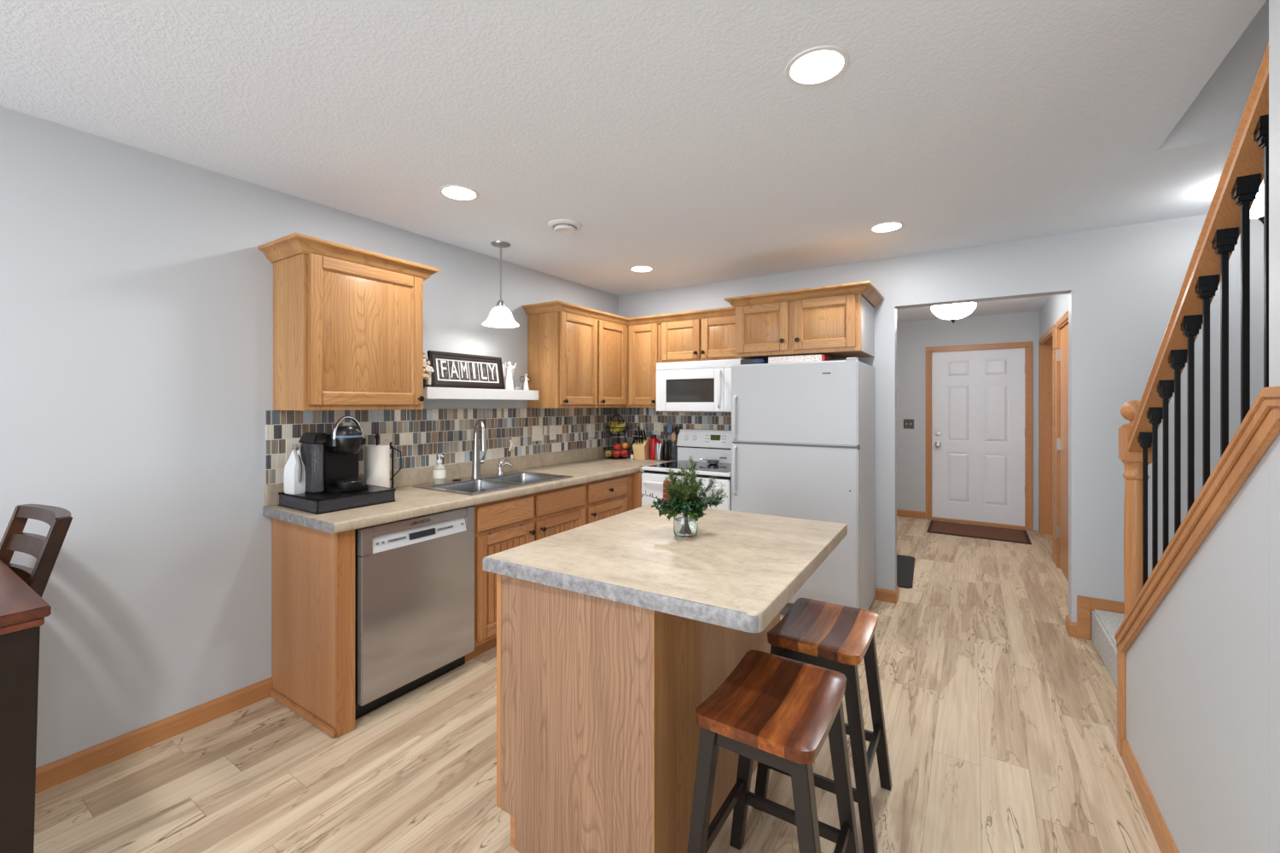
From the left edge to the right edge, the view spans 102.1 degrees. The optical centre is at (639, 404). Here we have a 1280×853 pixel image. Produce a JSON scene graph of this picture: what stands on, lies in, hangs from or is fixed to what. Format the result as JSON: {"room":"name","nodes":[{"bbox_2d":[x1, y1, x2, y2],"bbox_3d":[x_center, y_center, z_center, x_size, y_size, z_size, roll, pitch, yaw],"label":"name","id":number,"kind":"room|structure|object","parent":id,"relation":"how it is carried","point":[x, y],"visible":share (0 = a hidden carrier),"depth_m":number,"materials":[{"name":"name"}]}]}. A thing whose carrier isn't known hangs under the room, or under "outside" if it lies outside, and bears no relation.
{"room":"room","nodes":[
{"label":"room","id":0,"kind":"room"},
{"bbox_2d":[0,105,618,768],"bbox_3d":[-2.289,0.171,1.808,0.128,2.460,7.767,0,0,33],"label":"wall","id":1,"kind":"structure","parent":0,"point":[136,284],"depth_m":2.16,"materials":[{"name":"grey paint"}]},
{"bbox_2d":[34,677,272,794],"bbox_3d":[-3.028,1.358,0.543,0.014,0.085,4.639,0,0,33],"label":"baseboard","id":2,"kind":"structure","parent":1,"relation":"attached to","point":[53,774],"depth_m":2.11,"materials":[{"name":"brown wood"}]},
{"bbox_2d":[285,437,302,462],"bbox_3d":[-1.718,0.226,2.572,0.008,0.118,0.075,0,0,33],"label":"wall outlet","id":3,"kind":"object","parent":1,"relation":"attached to","point":[290,443],"visible":0.46,"depth_m":2.56,"materials":[{"name":"beige plastic"}]},
{"bbox_2d":[257,232,440,410],"bbox_3d":[-1.458,-0.361,2.659,0.367,0.777,0.728,0,0,33],"label":"upper cabinet","id":4,"kind":"object","parent":1,"relation":"attached to","point":[348,321],"visible":1,"depth_m":2.48,"materials":[{"name":"brown wood"}]},
{"bbox_2d":[379,433,392,453],"bbox_3d":[-1.458,0.226,2.976,0.008,0.118,0.075,0,0,33],"label":"wall outlet","id":5,"kind":"object","parent":1,"relation":"attached to","point":[385,439],"visible":0.53,"depth_m":2.97,"materials":[{"name":"beige plastic"}]},
{"bbox_2d":[423,387,538,400],"bbox_3d":[-1.064,-0.067,3.425,0.199,0.069,0.912,0,0,33],"label":"floating shelf","id":6,"kind":"object","parent":1,"relation":"attached to","point":[428,392],"visible":0.76,"depth_m":3.30,"materials":[{"name":"white paint"}]},
{"bbox_2d":[423,353,434,387],"bbox_3d":[-1.254,-0.202,3.022,0.093,0.201,0.084,0,0,38],"label":"figurine","id":7,"kind":"object","parent":6,"relation":"on","point":[427,369],"visible":0.73,"depth_m":3.02,"materials":[{"name":"beige"}]},
{"bbox_2d":[427,350,505,389],"bbox_3d":[-1.093,-0.211,3.308,0.061,0.222,0.565,0,0,33],"label":"family sign","id":8,"kind":"object","parent":6,"relation":"on","point":[453,370],"visible":0.95,"depth_m":3.28,"materials":[{"name":"grey wood"}]},
{"bbox_2d":[437,360,449,379],"bbox_3d":[-1.194,-0.212,3.148,0.020,0.117,0.070,0,0,33],"label":"letter","id":9,"kind":"object","parent":8,"relation":"attached to","point":[443,365],"depth_m":3.15,"materials":[{"name":"white"}]},
{"bbox_2d":[448,360,459,379],"bbox_3d":[-1.153,-0.212,3.212,0.020,0.117,0.070,0,0,33],"label":"letter","id":10,"kind":"object","parent":8,"relation":"attached to","point":[453,366],"depth_m":3.21,"materials":[{"name":"white"}]},
{"bbox_2d":[458,361,469,380],"bbox_3d":[-1.112,-0.212,3.275,0.020,0.117,0.070,0,0,33],"label":"letter","id":11,"kind":"object","parent":8,"relation":"attached to","point":[463,367],"depth_m":3.27,"materials":[{"name":"white"}]},
{"bbox_2d":[468,362,479,381],"bbox_3d":[-1.071,-0.212,3.339,0.020,0.117,0.070,0,0,33],"label":"letter","id":12,"kind":"object","parent":8,"relation":"attached to","point":[474,368],"depth_m":3.34,"materials":[{"name":"white"}]},
{"bbox_2d":[477,363,488,381],"bbox_3d":[-1.030,-0.212,3.403,0.020,0.117,0.070,0,0,33],"label":"letter","id":13,"kind":"object","parent":8,"relation":"attached to","point":[482,368],"depth_m":3.40,"materials":[{"name":"white"}]},
{"bbox_2d":[487,364,497,382],"bbox_3d":[-0.989,-0.212,3.467,0.020,0.117,0.070,0,0,33],"label":"letter","id":14,"kind":"object","parent":8,"relation":"attached to","point":[491,369],"depth_m":3.47,"materials":[{"name":"white"}]},
{"bbox_2d":[502,361,516,389],"bbox_3d":[-0.915,-0.201,3.622,0.066,0.199,0.125,0,0,33],"label":"figurine","id":15,"kind":"object","parent":6,"relation":"on","point":[509,381],"visible":0.9,"depth_m":3.60,"materials":[{"name":"white"}]},
{"bbox_2d":[512,381,521,389],"bbox_3d":[-0.878,-0.132,3.697,0.064,0.060,0.064,0,0,33],"label":"glass votive","id":16,"kind":"object","parent":6,"relation":"on","point":[517,385],"visible":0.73,"depth_m":3.67,"materials":[{"name":"white"}]},
{"bbox_2d":[519,373,530,389],"bbox_3d":[-0.827,-0.163,3.759,0.040,0.122,0.110,0,0,33],"label":"figurine","id":17,"kind":"object","parent":6,"relation":"on","point":[526,379],"visible":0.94,"depth_m":3.75,"materials":[{"name":"white"}]},
{"bbox_2d":[531,425,542,441],"bbox_3d":[-0.793,0.223,4.010,0.010,0.118,0.118,0,0,33],"label":"wall switch","id":18,"kind":"object","parent":1,"relation":"attached to","point":[537,431],"visible":1,"depth_m":4.00,"materials":[{"name":"beige plastic"}]},
{"bbox_2d":[549,424,556,440],"bbox_3d":[-0.700,0.225,4.156,0.008,0.118,0.075,0,0,33],"label":"wall outlet","id":19,"kind":"object","parent":1,"relation":"attached to","point":[552,427],"visible":1,"depth_m":4.15,"materials":[{"name":"beige plastic"}]},
{"bbox_2d":[589,424,594,437],"bbox_3d":[-0.423,0.231,4.587,0.008,0.118,0.075,0,0,33],"label":"wall outlet","id":20,"kind":"object","parent":1,"relation":"attached to","point":[591,426],"visible":1,"depth_m":4.58,"materials":[{"name":"beige plastic"}]},
{"bbox_2d":[33,516,1161,852],"bbox_3d":[0.530,1.431,1.977,4.750,0.060,11.100,0,0,33],"label":"floor","id":21,"kind":"structure","parent":0,"point":[1001,723],"depth_m":2.00,"materials":[{"name":"brown wood"}]},
{"bbox_2d":[0,559,51,852],"bbox_3d":[-2.107,0.946,1.078,0.925,0.910,1.036,0,0,33],"label":"dining table","id":22,"kind":"object","parent":21,"relation":"on","point":[23,612],"visible":1,"depth_m":1.24,"materials":[{"name":"brown wood"}]},
{"bbox_2d":[0,504,72,597],"bbox_3d":[-1.998,0.867,1.418,0.450,1.067,0.569,0,0,29],"label":"dining chair","id":23,"kind":"object","parent":21,"relation":"on","point":[46,549],"visible":0.64,"depth_m":1.62,"materials":[{"name":"brown wood"}]},
{"bbox_2d":[270,517,354,738],"bbox_3d":[-1.506,0.967,2.361,0.605,0.868,0.088,0,0,33],"label":"end panel","id":24,"kind":"object","parent":21,"relation":"on","point":[313,570],"visible":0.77,"depth_m":2.27,"materials":[{"name":"wood"}]},
{"bbox_2d":[354,506,474,720],"bbox_3d":[-1.290,0.967,2.653,0.597,0.868,0.613,0,0,33],"label":"dishwasher","id":25,"kind":"object","parent":21,"relation":"on","point":[415,577],"visible":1,"depth_m":2.44,"materials":[{"name":"silver metal"}]},
{"bbox_2d":[354,529,357,704],"bbox_3d":[-1.307,0.921,2.664,0.555,0.778,0.613,0,0,33],"label":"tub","id":26,"kind":"object","parent":25,"relation":"in","point":[356,530],"depth_m":2.26,"materials":[{"name":"black"}]},
{"bbox_2d":[465,482,585,662],"bbox_3d":[-0.864,0.966,3.312,0.657,0.869,0.946,0,0,33],"label":"base cabinet","id":27,"kind":"object","parent":21,"relation":"on","point":[500,526],"visible":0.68,"depth_m":2.95,"materials":[{"name":"brown wood"}]},
{"bbox_2d":[262,445,672,534],"bbox_3d":[-0.716,0.458,3.519,0.686,0.142,2.945,0,0,33],"label":"countertop","id":28,"kind":"structure","parent":27,"relation":"on","point":[591,464],"depth_m":3.00,"materials":[{"name":"stone"}]},
{"bbox_2d":[278,483,395,514],"bbox_3d":[-1.480,0.454,2.538,0.370,0.064,0.370,0,0,33],"label":"tray","id":29,"kind":"object","parent":28,"relation":"on","point":[311,503],"visible":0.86,"depth_m":2.41,"materials":[{"name":"black plastic"}]},
{"bbox_2d":[283,447,305,494],"bbox_3d":[-1.633,0.311,2.454,0.099,0.222,0.058,0,0,27],"label":"bottle","id":30,"kind":"object","parent":29,"relation":"on","point":[294,472],"visible":1,"depth_m":2.43,"materials":[{"name":"white plastic"}]},
{"bbox_2d":[298,415,401,494],"bbox_3d":[-1.427,0.255,2.688,0.275,0.401,0.566,0,0,23],"label":"coffee maker","id":31,"kind":"object","parent":29,"relation":"on","point":[330,461],"visible":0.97,"depth_m":2.49,"materials":[{"name":"black plastic"}]},
{"bbox_2d":[335,478,363,492],"bbox_3d":[-1.414,0.393,2.522,0.120,0.050,0.120,0,0,33],"label":"drip tray","id":32,"kind":"object","parent":31,"relation":"on","point":[341,485],"depth_m":2.48,"materials":[{"name":"black plastic"}]},
{"bbox_2d":[364,433,393,488],"bbox_3d":[-1.421,0.321,2.797,0.150,0.330,0.150,0,0,33],"label":"paper towel holder","id":33,"kind":"object","parent":28,"relation":"on","point":[376,456],"visible":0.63,"depth_m":2.75,"materials":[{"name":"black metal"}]},
{"bbox_2d":[471,419,487,478],"bbox_3d":[-1.013,0.289,3.340,0.099,0.382,0.188,0,0,-42],"label":"faucet","id":34,"kind":"object","parent":28,"relation":"on","point":[476,462],"visible":1,"depth_m":3.35,"materials":[{"name":"silver metal"}]},
{"bbox_2d":[412,471,573,495],"bbox_3d":[-0.892,0.568,3.254,0.527,0.176,0.840,0,0,33],"label":"sink","id":35,"kind":"object","parent":28,"relation":"in","point":[469,486],"visible":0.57,"depth_m":3.28,"materials":[{"name":"silver metal"}]},
{"bbox_2d":[432,454,445,484],"bbox_3d":[-1.216,0.392,3.141,0.075,0.176,0.073,0,0,33],"label":"soap bottle","id":36,"kind":"object","parent":35,"relation":"on","point":[439,472],"visible":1,"depth_m":3.12,"materials":[{"name":"white plastic"}]},
{"bbox_2d":[496,457,512,474],"bbox_3d":[-0.930,0.424,3.563,0.095,0.111,0.086,0,0,33],"label":"water tap","id":37,"kind":"object","parent":28,"relation":"on","point":[501,465],"visible":1,"depth_m":3.55,"materials":[{"name":"silver metal"}]},
{"bbox_2d":[602,414,631,459],"bbox_3d":[-0.207,0.285,4.668,0.258,0.396,0.269,0,0,33],"label":"fruit basket","id":38,"kind":"object","parent":28,"relation":"on","point":[608,427],"visible":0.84,"depth_m":4.61,"materials":[{"name":"black metal"}]},
{"bbox_2d":[605,426,628,436],"bbox_3d":[-0.207,0.241,4.668,0.218,0.076,0.218,0,0,33],"label":"bowl","id":39,"kind":"object","parent":38,"relation":"on","point":[608,427],"depth_m":4.61,"materials":[{"name":"black metal"}]},
{"bbox_2d":[602,447,631,459],"bbox_3d":[-0.207,0.437,4.668,0.258,0.091,0.258,0,0,33],"label":"bowl","id":40,"kind":"object","parent":38,"relation":"on","point":[612,457],"depth_m":4.60,"materials":[{"name":"black metal"}]},
{"bbox_2d":[609,418,625,433],"bbox_3d":[-0.206,0.196,4.668,0.107,0.128,0.173,0,0,-30],"label":"banana bunch","id":41,"kind":"object","parent":38,"relation":"in","point":[613,424],"visible":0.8,"depth_m":4.64,"materials":[{"name":"food"}]},
{"bbox_2d":[632,436,649,459],"bbox_3d":[0.013,0.387,4.572,0.116,0.198,0.144,0,0,24],"label":"knife block","id":42,"kind":"object","parent":28,"relation":"on","point":[641,451],"visible":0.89,"depth_m":4.53,"materials":[{"name":"brown wood"}]},
{"bbox_2d":[650,434,657,459],"bbox_3d":[0.123,0.375,4.557,0.068,0.223,0.068,0,0,33],"label":"canister","id":43,"kind":"object","parent":28,"relation":"on","point":[654,439],"visible":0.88,"depth_m":4.53,"materials":[{"name":"red plastic"}]},
{"bbox_2d":[654,440,661,460],"bbox_3d":[0.157,0.396,4.473,0.059,0.180,0.086,0,0,6],"label":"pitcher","id":44,"kind":"object","parent":28,"relation":"on","point":[658,443],"visible":1,"depth_m":4.46,"materials":[{"name":"silver metal"}]},
{"bbox_2d":[663,441,669,460],"bbox_3d":[0.228,0.403,4.508,0.054,0.167,0.054,0,0,33],"label":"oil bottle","id":45,"kind":"object","parent":28,"relation":"on","point":[666,448],"visible":1,"depth_m":4.49,"materials":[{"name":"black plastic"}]},
{"bbox_2d":[670,442,677,460],"bbox_3d":[0.306,0.411,4.540,0.070,0.150,0.070,0,0,33],"label":"jar","id":46,"kind":"object","parent":28,"relation":"on","point":[673,449],"visible":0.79,"depth_m":4.51,"materials":[{"name":"grey glass"}]},
{"bbox_2d":[585,472,642,524],"bbox_3d":[-0.420,0.966,3.983,0.678,0.869,0.660,0,0,33],"label":"base cabinet","id":47,"kind":"object","parent":21,"relation":"on","point":[605,498],"visible":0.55,"depth_m":3.80,"materials":[{"name":"brown wood"}]},
{"bbox_2d":[482,503,847,852],"bbox_3d":[0.172,0.944,1.882,0.922,0.914,1.119,0,0,33],"label":"kitchen island","id":48,"kind":"object","parent":21,"relation":"on","point":[613,631],"visible":0.98,"depth_m":1.52,"materials":[{"name":"brown wood"}]},
{"bbox_2d":[482,503,847,633],"bbox_3d":[0.172,0.507,1.882,0.922,0.042,1.119,0,0,33],"label":"island countertop","id":49,"kind":"structure","parent":48,"relation":"on","point":[740,570],"depth_m":1.61,"materials":[{"name":"stone"}]},
{"bbox_2d":[641,456,727,538],"bbox_3d":[0.157,0.336,1.906,0.303,0.299,0.211,0,0,-12],"label":"potted plant","id":50,"kind":"object","parent":49,"relation":"on","point":[685,509],"visible":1,"depth_m":1.88,"materials":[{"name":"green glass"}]},
{"bbox_2d":[641,429,732,511],"bbox_3d":[0.480,0.793,4.055,0.734,1.155,0.733,0,0,33],"label":"range","id":51,"kind":"object","parent":21,"relation":"on","point":[710,445],"visible":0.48,"depth_m":4.07,"materials":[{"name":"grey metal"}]},
{"bbox_2d":[647,459,731,472],"bbox_3d":[0.482,0.479,4.058,0.664,0.003,0.525,0,0,33],"label":"cooktop","id":52,"kind":"object","parent":51,"relation":"in","point":[724,466],"depth_m":4.07,"materials":[{"name":"white glass"}]},
{"bbox_2d":[686,650,859,852],"bbox_3d":[0.366,1.089,1.405,0.394,0.623,0.410,0,0,33],"label":"bar stool","id":53,"kind":"object","parent":21,"relation":"on","point":[776,712],"visible":1,"depth_m":1.35,"materials":[{"name":"brown wood"}]},
{"bbox_2d":[731,357,874,615],"bbox_3d":[1.143,0.555,3.632,0.830,1.690,0.708,0,0,33],"label":"refrigerator","id":54,"kind":"object","parent":21,"relation":"on","point":[803,433],"visible":0.87,"depth_m":3.34,"materials":[{"name":"grey metal"}]},
{"bbox_2d":[740,358,767,364],"bbox_3d":[0.854,-0.299,3.754,0.173,0.045,0.241,0,0,33],"label":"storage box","id":55,"kind":"object","parent":54,"relation":"on","point":[759,360],"visible":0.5,"depth_m":3.65,"materials":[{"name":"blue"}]},
{"bbox_2d":[768,354,831,363],"bbox_3d":[1.102,-0.302,3.571,0.377,0.052,0.200,0,0,33],"label":"carton","id":56,"kind":"object","parent":54,"relation":"on","point":[807,357],"visible":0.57,"depth_m":3.48,"materials":[{"name":"white cardboard"}]},
{"bbox_2d":[754,598,891,852],"bbox_3d":[0.659,1.089,1.849,0.394,0.623,0.410,0,0,33],"label":"bar stool","id":57,"kind":"object","parent":21,"relation":"on","point":[832,637],"visible":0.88,"depth_m":1.75,"materials":[{"name":"black paint"}]},
{"bbox_2d":[896,554,915,588],"bbox_3d":[2.095,1.395,4.431,0.440,0.010,0.920,0,0,29],"label":"floor mat","id":58,"kind":"object","parent":21,"relation":"on","point":[905,565],"visible":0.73,"depth_m":4.32,"materials":[{"name":"fabric"}]},
{"bbox_2d":[926,520,1031,544],"bbox_3d":[3.708,1.394,5.700,0.920,0.012,0.670,0,0,33],"label":"doormat","id":59,"kind":"object","parent":21,"relation":"on","point":[939,527],"visible":1,"depth_m":5.64,"materials":[{"name":"brown fabric"}]},
{"bbox_2d":[1091,609,1124,688],"bbox_3d":[2.240,0.544,1.489,0.974,1.712,3.135,0,0,33],"label":"staircase","id":60,"kind":"structure","parent":21,"relation":"on","point":[1105,625],"depth_m":2.82,"materials":[{"name":"grey carpet"}]},
{"bbox_2d":[1118,400,1151,616],"bbox_3d":[2.040,0.595,2.130,0.094,1.226,0.094,0,0,33],"label":"newel post","id":61,"kind":"object","parent":60,"relation":"on","point":[1132,462],"visible":0.44,"depth_m":2.11,"materials":[{"name":"brown wood"}]},
{"bbox_2d":[0,0,1266,321],"bbox_3d":[0.482,-1.089,1.948,4.640,0.100,11.000,0,0,33],"label":"ceiling","id":62,"kind":"structure","parent":0,"point":[679,141],"depth_m":1.83,"materials":[{"name":"white paint"}]},
{"bbox_2d":[438,185,479,201],"bbox_3d":[-0.888,-1.037,2.541,0.188,0.004,0.188,0,0,33],"label":"recessed light","id":63,"kind":"object","parent":62,"relation":"in","point":[453,192],"visible":1,"depth_m":2.54,"materials":[{"name":"white paint"}]},
{"bbox_2d":[482,240,519,327],"bbox_3d":[-0.900,-0.776,3.350,0.238,0.527,0.238,0,0,33],"label":"pendant light","id":64,"kind":"object","parent":62,"relation":"hanging from","point":[500,316],"visible":1,"depth_m":3.32,"materials":[{"name":"white glass"}]},
{"bbox_2d":[547,219,581,234],"bbox_3d":[-0.435,-1.022,3.001,0.200,0.034,0.200,0,0,33],"label":"ceiling vent","id":65,"kind":"object","parent":62,"relation":"in","point":[561,226],"visible":1,"depth_m":2.96,"materials":[{"name":"white paint"}]},
{"bbox_2d":[629,265,653,272],"bbox_3d":[0.013,-1.037,3.962,0.188,0.004,0.188,0,0,33],"label":"recessed light","id":66,"kind":"object","parent":62,"relation":"in","point":[637,269],"visible":1,"depth_m":3.96,"materials":[{"name":"white paint"}]},
{"bbox_2d":[785,45,849,86],"bbox_3d":[0.543,-1.037,1.592,0.188,0.004,0.188,0,0,33],"label":"recessed light","id":67,"kind":"object","parent":62,"relation":"in","point":[819,67],"visible":1,"depth_m":1.58,"materials":[{"name":"white paint"}]},
{"bbox_2d":[868,221,904,232],"bbox_3d":[1.443,-1.037,3.029,0.188,0.004,0.188,0,0,33],"label":"recessed light","id":68,"kind":"object","parent":62,"relation":"in","point":[887,227],"visible":1,"depth_m":3.02,"materials":[{"name":"white paint"}]},
{"bbox_2d":[930,302,977,323],"bbox_3d":[2.822,-0.885,4.665,0.356,0.309,0.356,0,0,33],"label":"dome light","id":69,"kind":"object","parent":62,"relation":"attached to","point":[953,311],"visible":0.69,"depth_m":4.56,"materials":[{"name":"white glass"}]},
{"bbox_2d":[1250,179,1263,224],"bbox_3d":[2.877,-0.932,2.383,0.240,0.214,0.240,0,0,33],"label":"dome light","id":70,"kind":"object","parent":62,"relation":"attached to","point":[1257,209],"visible":0.23,"depth_m":2.35,"materials":[{"name":"white glass"}]},
{"bbox_2d":[673,511,698,538],"bbox_3d":[0.168,0.432,1.913,0.090,0.108,0.090,0,0,33],"label":"jar","id":71,"kind":"object","parent":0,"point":[685,526],"depth_m":1.87,"materials":[{"name":"clear glass"}]},
{"bbox_2d":[656,359,740,413],"bbox_3d":[0.534,-0.140,4.191,0.742,0.404,0.447,0,0,33],"label":"microwave","id":72,"kind":"object","parent":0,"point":[695,386],"visible":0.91,"depth_m":4.06,"materials":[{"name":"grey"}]},
{"bbox_2d":[618,214,1263,639],"bbox_3d":[1.724,0.171,3.769,4.520,2.460,0.128,0,0,33],"label":"wall","id":73,"kind":"structure","parent":0,"point":[1123,284],"depth_m":3.09,"materials":[{"name":"grey paint"}]},
{"bbox_2d":[522,300,735,408],"bbox_3d":[0.044,-0.358,4.037,1.405,0.771,1.251,0,0,33],"label":"upper cabinet","id":74,"kind":"object","parent":73,"relation":"attached to","point":[577,355],"visible":0.97,"depth_m":3.95,"materials":[{"name":"brown wood"}]},
{"bbox_2d":[627,323,661,407],"bbox_3d":[0.097,-0.340,4.535,0.342,0.734,0.355,0,0,33],"label":"upper cabinet","id":75,"kind":"object","parent":73,"relation":"attached to","point":[643,341],"visible":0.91,"depth_m":4.41,"materials":[{"name":"brown wood"}]},
{"bbox_2d":[653,422,660,435],"bbox_3d":[0.156,0.221,4.696,0.075,0.118,0.008,0,0,33],"label":"wall outlet","id":76,"kind":"object","parent":73,"relation":"attached to","point":[656,425],"visible":0.96,"depth_m":4.69,"materials":[{"name":"beige plastic"}]},
{"bbox_2d":[661,315,744,362],"bbox_3d":[0.560,-0.525,4.238,0.755,0.362,0.355,0,0,33],"label":"upper cabinet","id":77,"kind":"object","parent":73,"relation":"attached to","point":[707,339],"visible":0.77,"depth_m":4.13,"materials":[{"name":"brown wood"}]},
{"bbox_2d":[723,280,884,360],"bbox_3d":[1.171,-0.551,3.700,0.967,0.420,0.602,0,0,33],"label":"upper cabinet","id":78,"kind":"object","parent":73,"relation":"attached to","point":[836,322],"visible":0.99,"depth_m":3.47,"materials":[{"name":"brown wood"}]},
{"bbox_2d":[875,586,899,604],"bbox_3d":[1.782,1.358,3.729,0.137,0.085,0.134,0,0,33],"label":"baseboard","id":79,"kind":"structure","parent":73,"relation":"attached to","point":[892,596],"depth_m":3.67,"materials":[{"name":"brown wood"}]},
{"bbox_2d":[1065,615,1078,638],"bbox_3d":[2.646,1.358,3.173,0.044,0.085,0.134,0,0,33],"label":"baseboard","id":80,"kind":"structure","parent":73,"relation":"attached to","point":[1071,627],"depth_m":3.12,"materials":[{"name":"brown wood"}]},
{"bbox_2d":[1076,595,1124,639],"bbox_3d":[3.067,1.274,2.830,1.044,0.252,0.016,0,0,33],"label":"trim","id":81,"kind":"structure","parent":73,"relation":"attached to","point":[1085,605],"depth_m":3.08,"materials":[{"name":"brown wood"}]},
{"bbox_2d":[896,310,1039,530],"bbox_3d":[3.704,0.180,6.285,2.370,2.440,0.120,0,0,33],"label":"wall","id":82,"kind":"structure","parent":0,"point":[913,337],"depth_m":6.36,"materials":[{"name":"grey paint"}]},
{"bbox_2d":[903,418,913,429],"bbox_3d":[3.342,0.242,6.438,0.118,0.118,0.014,0,0,33],"label":"wall switch","id":83,"kind":"object","parent":82,"relation":"attached to","point":[908,424],"visible":1,"depth_m":6.44,"materials":[{"name":"grey metal"}]},
{"bbox_2d":[896,509,925,518],"bbox_3d":[3.134,1.358,6.572,0.862,0.085,0.014,0,0,33],"label":"baseboard","id":84,"kind":"structure","parent":82,"relation":"attached to","point":[911,514],"depth_m":6.42,"materials":[{"name":"brown wood"}]},
{"bbox_2d":[931,348,1024,526],"bbox_3d":[3.951,0.363,6.064,0.925,2.015,0.115,0,0,33],"label":"door","id":85,"kind":"structure","parent":82,"relation":"in","point":[978,397],"depth_m":6.07,"materials":[{"name":"white paint"}]},
{"bbox_2d":[925,341,1032,529],"bbox_3d":[3.966,0.348,6.099,1.046,2.104,0.150,0,0,33],"label":"trim","id":86,"kind":"structure","parent":82,"relation":"attached to","point":[1027,346],"depth_m":5.92,"materials":[{"name":"brown wood"}]},
{"bbox_2d":[1039,293,1068,338],"bbox_3d":[3.663,0.180,4.420,0.140,2.440,3.063,0,0,33],"label":"wall","id":87,"kind":"structure","parent":0,"point":[1056,306],"depth_m":4.85,"materials":[{"name":"grey paint"}]},
{"bbox_2d":[1038,324,1055,560],"bbox_3d":[4.093,0.343,5.102,0.156,2.116,1.226,0,0,33],"label":"trim","id":88,"kind":"structure","parent":87,"relation":"attached to","point":[1047,342],"depth_m":5.56,"materials":[{"name":"brown wood"}]},
{"bbox_2d":[1052,324,1068,581],"bbox_3d":[3.303,0.379,3.995,0.086,2.020,1.022,0,0,33],"label":"door","id":89,"kind":"structure","parent":87,"relation":"in","point":[1061,353],"depth_m":4.24,"materials":[{"name":"brown wood"}]},
{"bbox_2d":[1055,310,1068,569],"bbox_3d":[3.357,0.343,3.958,0.156,2.116,1.166,0,0,33],"label":"trim","id":90,"kind":"structure","parent":87,"relation":"attached to","point":[1062,322],"depth_m":4.44,"materials":[{"name":"brown wood"}]},
{"bbox_2d":[1125,0,1279,852],"bbox_3d":[0.259,0.171,-0.642,0.110,2.460,6.400,0,0,33],"label":"wall","id":91,"kind":"structure","parent":0,"point":[1197,671],"depth_m":1.23,"materials":[{"name":"grey paint"}]},
{"bbox_2d":[1122,738,1179,852],"bbox_3d":[0.219,1.358,-0.589,0.014,0.085,6.245,0,0,33],"label":"baseboard","id":92,"kind":"structure","parent":91,"relation":"attached to","point":[1164,840],"depth_m":1.75,"materials":[{"name":"brown wood"}]},
{"bbox_2d":[1114,386,1279,757],"bbox_3d":[1.534,0.683,1.343,0.158,1.435,1.718,0,0,33],"label":"trim","id":93,"kind":"structure","parent":91,"relation":"attached to","point":[1259,427],"depth_m":1.32,"materials":[{"name":"brown wood"}]},
{"bbox_2d":[1137,431,1151,587],"bbox_3d":[1.964,0.498,2.013,0.040,0.788,0.040,0,0,33],"label":"baluster","id":94,"kind":"object","parent":93,"relation":"on","point":[1144,439],"visible":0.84,"depth_m":2.01,"materials":[{"name":"black metal"}]},
{"bbox_2d":[1146,407,1162,571],"bbox_3d":[1.896,0.402,1.906,0.040,0.788,0.040,0,0,33],"label":"baluster","id":95,"kind":"object","parent":93,"relation":"on","point":[1154,414],"visible":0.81,"depth_m":1.90,"materials":[{"name":"black metal"}]},
{"bbox_2d":[1156,379,1174,554],"bbox_3d":[1.828,0.307,1.800,0.040,0.788,0.040,0,0,33],"label":"baluster","id":96,"kind":"object","parent":93,"relation":"on","point":[1165,388],"visible":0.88,"depth_m":1.79,"materials":[{"name":"black metal"}]},
{"bbox_2d":[1167,349,1187,534],"bbox_3d":[1.761,0.213,1.696,0.040,0.787,0.040,0,0,33],"label":"baluster","id":97,"kind":"object","parent":93,"relation":"on","point":[1177,358],"visible":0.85,"depth_m":1.69,"materials":[{"name":"black metal"}]},
{"bbox_2d":[1180,314,1202,511],"bbox_3d":[1.694,0.119,1.592,0.040,0.787,0.040,0,0,33],"label":"baluster","id":98,"kind":"object","parent":93,"relation":"on","point":[1190,325],"visible":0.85,"depth_m":1.59,"materials":[{"name":"black metal"}]},
{"bbox_2d":[1194,274,1219,487],"bbox_3d":[1.626,0.024,1.487,0.040,0.786,0.040,0,0,33],"label":"baluster","id":99,"kind":"object","parent":93,"relation":"on","point":[1206,287],"visible":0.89,"depth_m":1.48,"materials":[{"name":"black metal"}]},
{"bbox_2d":[1211,226,1239,457],"bbox_3d":[1.557,-0.073,1.379,0.040,0.786,0.040,0,0,33],"label":"baluster","id":100,"kind":"object","parent":93,"relation":"on","point":[1224,241],"visible":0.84,"depth_m":1.37,"materials":[{"name":"black metal"}]},
{"bbox_2d":[1231,173,1261,423],"bbox_3d":[1.490,-0.167,1.275,0.040,0.786,0.040,0,0,33],"label":"baluster","id":101,"kind":"object","parent":93,"relation":"on","point":[1245,189],"visible":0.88,"depth_m":1.27,"materials":[{"name":"black metal"}]},
{"bbox_2d":[1252,114,1268,388],"bbox_3d":[1.424,-0.260,1.172,0.040,0.785,0.040,0,0,33],"label":"baluster","id":102,"kind":"object","parent":93,"relation":"on","point":[1260,134],"visible":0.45,"depth_m":1.17,"materials":[{"name":"black metal"}]},
{"bbox_2d":[1127,41,1268,452],"bbox_3d":[1.673,-0.323,1.563,0.066,1.036,1.266,0,0,33],"label":"handrail","id":103,"kind":"object","parent":91,"relation":"attached to","point":[1244,158],"visible":0.6,"depth_m":1.41,"materials":[{"name":"brown wood"}]},
{"bbox_2d":[1156,0,1268,151],"bbox_3d":[1.364,-2.139,0.158,1.020,2.200,4.140,0,0,33],"label":"wall","id":104,"kind":"structure","parent":0,"point":[1216,113],"depth_m":1.91,"materials":[{"name":"white paint"}]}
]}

